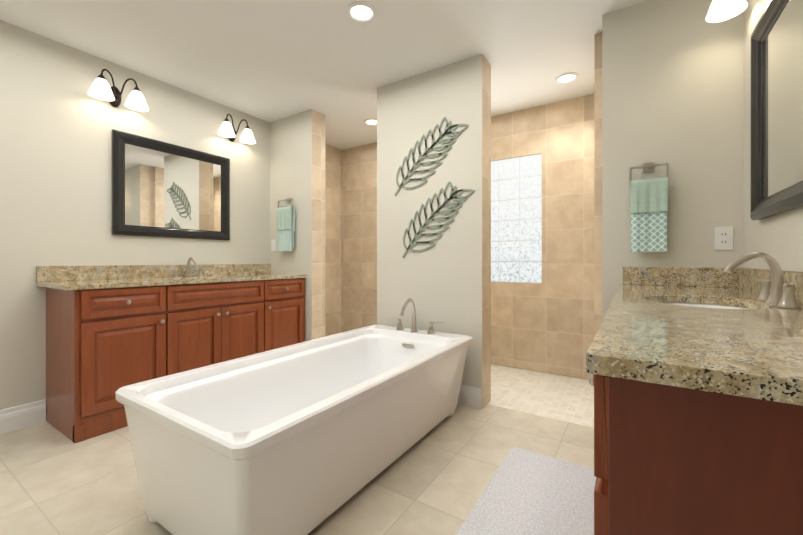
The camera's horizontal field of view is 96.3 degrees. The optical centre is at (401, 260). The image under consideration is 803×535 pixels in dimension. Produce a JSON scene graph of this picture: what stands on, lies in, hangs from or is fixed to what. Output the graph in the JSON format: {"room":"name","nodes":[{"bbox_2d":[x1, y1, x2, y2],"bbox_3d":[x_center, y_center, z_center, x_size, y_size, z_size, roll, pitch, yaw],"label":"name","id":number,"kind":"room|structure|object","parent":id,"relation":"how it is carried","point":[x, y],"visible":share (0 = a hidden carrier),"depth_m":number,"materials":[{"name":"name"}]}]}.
{"room":"bathroom","nodes":[
{"label":"bathroom","id":0,"kind":"room"},
{"bbox_2d":[0,20,341,409],"bbox_3d":[-2.046,-0.205,2.808,0.120,2.470,4.740,0,0,33],"label":"wall","id":1,"kind":"structure","parent":0,"point":[58,123],"depth_m":2.46,"materials":[{"name":"beige paint"}]},
{"bbox_2d":[0,399,45,433],"bbox_3d":[-2.745,0.961,1.594,0.016,0.140,1.700,0,0,33],"label":"baseboard","id":2,"kind":"structure","parent":1,"relation":"attached to","point":[21,416],"depth_m":2.22,"materials":[{"name":"white wood"}]},
{"bbox_2d":[88,69,148,110],"bbox_3d":[-2.022,-1.229,2.574,0.169,0.218,0.358,0,0,33],"label":"sconce","id":3,"kind":"object","parent":1,"relation":"attached to","point":[100,88],"visible":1,"depth_m":2.59,"materials":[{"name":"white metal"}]},
{"bbox_2d":[112,129,229,239],"bbox_3d":[-1.845,-0.570,2.972,0.034,0.760,0.895,0,0,33],"label":"mirror","id":4,"kind":"object","parent":1,"relation":"attached to","point":[162,189],"visible":1,"depth_m":2.90,"materials":[{"name":"black mirror"}]},
{"bbox_2d":[218,114,255,143],"bbox_3d":[-1.531,-1.230,3.339,0.169,0.218,0.358,0,0,33],"label":"sconce","id":5,"kind":"object","parent":1,"relation":"attached to","point":[227,129],"visible":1,"depth_m":3.35,"materials":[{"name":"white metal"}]},
{"bbox_2d":[0,364,593,534],"bbox_3d":[-0.086,1.061,1.548,4.780,0.060,4.740,0,0,33],"label":"floor","id":6,"kind":"structure","parent":0,"point":[435,480],"depth_m":1.77,"materials":[{"name":"tile"}]},
{"bbox_2d":[36,257,306,442],"bbox_3d":[-1.600,0.501,2.851,0.582,1.061,1.743,0,0,33],"label":"bathroom vanity","id":7,"kind":"object","parent":6,"relation":"on","point":[111,330],"visible":0.83,"depth_m":2.36,"materials":[{"name":"brown wood"}]},
{"bbox_2d":[115,325,472,534],"bbox_3d":[-0.331,0.770,1.934,0.850,0.520,1.735,0,0,33],"label":"bathtub","id":8,"kind":"object","parent":6,"relation":"on","point":[304,438],"visible":1,"depth_m":1.45,"materials":[{"name":"white ceramic"}]},
{"bbox_2d":[391,298,444,333],"bbox_3d":[0.053,0.387,2.532,0.452,0.246,0.220,0,0,33],"label":"tub filler faucet","id":9,"kind":"object","parent":8,"relation":"on","point":[414,327],"visible":1,"depth_m":2.57,"materials":[{"name":"silver metal"}]},
{"bbox_2d":[456,447,595,534],"bbox_3d":[0.506,1.018,1.369,0.478,0.023,1.108,0,0,33],"label":"bath mat","id":10,"kind":"object","parent":6,"relation":"on","point":[526,492],"visible":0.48,"depth_m":1.51,"materials":[{"name":"white fabric"}]},
{"bbox_2d":[586,252,802,534],"bbox_3d":[0.967,0.502,1.153,0.541,1.061,1.822,0,0,33],"label":"bathroom vanity","id":11,"kind":"object","parent":6,"relation":"on","point":[695,378],"visible":1,"depth_m":0.50,"materials":[{"name":"brown wood"}]},
{"bbox_2d":[0,0,645,149],"bbox_3d":[-0.086,-1.489,1.546,4.780,0.100,4.740,0,0,33],"label":"ceiling","id":12,"kind":"structure","parent":0,"point":[275,60],"depth_m":2.39,"materials":[{"name":"white paint"}]},
{"bbox_2d":[347,2,375,22],"bbox_3d":[-0.231,-1.444,2.079,0.170,0.030,0.170,0,0,33],"label":"recessed light","id":13,"kind":"object","parent":12,"relation":"in","point":[362,12],"visible":0.96,"depth_m":2.08,"materials":[{"name":"white"}]},
{"bbox_2d":[364,119,376,124],"bbox_3d":[-0.305,-1.445,3.720,0.170,0.030,0.170,0,0,33],"label":"recessed light","id":14,"kind":"object","parent":12,"relation":"in","point":[370,121],"visible":0.73,"depth_m":3.71,"materials":[{"name":"white"}]},
{"bbox_2d":[555,73,577,83],"bbox_3d":[1.299,-1.444,2.831,0.170,0.030,0.170,0,0,33],"label":"recessed light","id":15,"kind":"object","parent":12,"relation":"in","point":[566,78],"visible":0.96,"depth_m":2.83,"materials":[{"name":"white"}]},
{"bbox_2d":[270,54,490,408],"bbox_3d":[-0.357,-0.205,3.196,2.300,2.470,0.180,0,0,33],"label":"wall","id":16,"kind":"structure","parent":0,"point":[446,278],"depth_m":2.77,"materials":[{"name":"paint"}]},
{"bbox_2d":[271,240,275,250],"bbox_3d":[-1.318,-0.161,3.698,0.070,0.116,0.013,0,0,33],"label":"light switch","id":17,"kind":"object","parent":16,"relation":"attached to","point":[273,245],"visible":1,"depth_m":3.69,"materials":[{"name":"white plastic"}]},
{"bbox_2d":[276,198,294,250],"bbox_3d":[-1.136,-0.360,3.538,0.220,0.529,0.084,0,0,33],"label":"hanger","id":18,"kind":"object","parent":16,"relation":"attached to","point":[286,223],"visible":1,"depth_m":3.50,"materials":[{"name":"teal fabric"}]},
{"bbox_2d":[394,117,468,195],"bbox_3d":[0.209,-0.791,2.715,0.636,0.542,0.005,0,0,33],"label":"art","id":19,"kind":"object","parent":16,"relation":"attached to","point":[430,148],"visible":1,"depth_m":2.71,"materials":[{"name":"green metal"}]},
{"bbox_2d":[402,181,474,257],"bbox_3d":[0.259,-0.302,2.684,0.603,0.563,0.005,0,0,33],"label":"art","id":20,"kind":"object","parent":16,"relation":"attached to","point":[452,194],"visible":1,"depth_m":2.68,"materials":[{"name":"green metal"}]},
{"bbox_2d":[458,385,480,409],"bbox_3d":[0.172,0.960,2.739,0.905,0.140,0.016,0,0,33],"label":"baseboard","id":21,"kind":"structure","parent":16,"relation":"attached to","point":[469,396],"depth_m":2.53,"materials":[{"name":"white wood"}]},
{"bbox_2d":[342,94,593,378],"bbox_3d":[0.836,-0.206,3.701,3.760,2.470,0.120,0,0,33],"label":"wall","id":22,"kind":"structure","parent":0,"point":[546,325],"depth_m":3.32,"materials":[{"name":"tile"}]},
{"bbox_2d":[491,154,541,282],"bbox_3d":[1.068,-0.396,3.540,0.615,1.210,0.089,0,0,33],"label":"window","id":23,"kind":"structure","parent":22,"relation":"in","point":[516,219],"depth_m":3.46,"materials":[{"name":"white glass"}]},
{"bbox_2d":[594,32,601,335],"bbox_3d":[1.526,-0.205,2.639,0.120,2.470,0.920,0,0,33],"label":"wall","id":24,"kind":"structure","parent":0,"point":[597,179],"depth_m":2.27,"materials":[{"name":"tile"}]},
{"bbox_2d":[602,0,743,319],"bbox_3d":[1.480,-0.205,2.014,0.610,2.470,0.180,0,0,33],"label":"wall","id":25,"kind":"structure","parent":0,"point":[673,83],"depth_m":1.92,"materials":[{"name":"paint"}]},
{"bbox_2d":[629,162,668,251],"bbox_3d":[1.339,-0.294,1.947,0.175,0.489,0.084,0,0,33],"label":"hanger","id":26,"kind":"object","parent":25,"relation":"attached to","point":[649,203],"visible":1,"depth_m":1.93,"materials":[{"name":"green fabric"}]},
{"bbox_2d":[714,226,732,249],"bbox_3d":[1.622,-0.115,1.809,0.070,0.116,0.010,0,0,33],"label":"electrical outlet","id":27,"kind":"object","parent":25,"relation":"attached to","point":[723,238],"visible":1,"depth_m":1.81,"materials":[{"name":"white plastic"}]},
{"bbox_2d":[744,0,802,270],"bbox_3d":[1.274,-0.204,1.018,0.120,2.470,2.080,0,0,33],"label":"wall","id":28,"kind":"structure","parent":0,"point":[778,238],"depth_m":1.54,"materials":[{"name":"beige paint"}]},
{"bbox_2d":[705,0,747,22],"bbox_3d":[1.460,-1.248,1.575,0.169,0.218,0.358,0,0,33],"label":"sconce","id":29,"kind":"object","parent":28,"relation":"attached to","point":[721,10],"visible":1,"depth_m":1.70,"materials":[{"name":"white glass"}]},
{"bbox_2d":[750,0,802,219],"bbox_3d":[1.271,-0.574,1.162,0.034,0.800,0.910,0,0,33],"label":"mirror","id":30,"kind":"object","parent":28,"relation":"attached to","point":[776,122],"visible":1,"depth_m":1.32,"materials":[{"name":"black mirror"}]}
]}

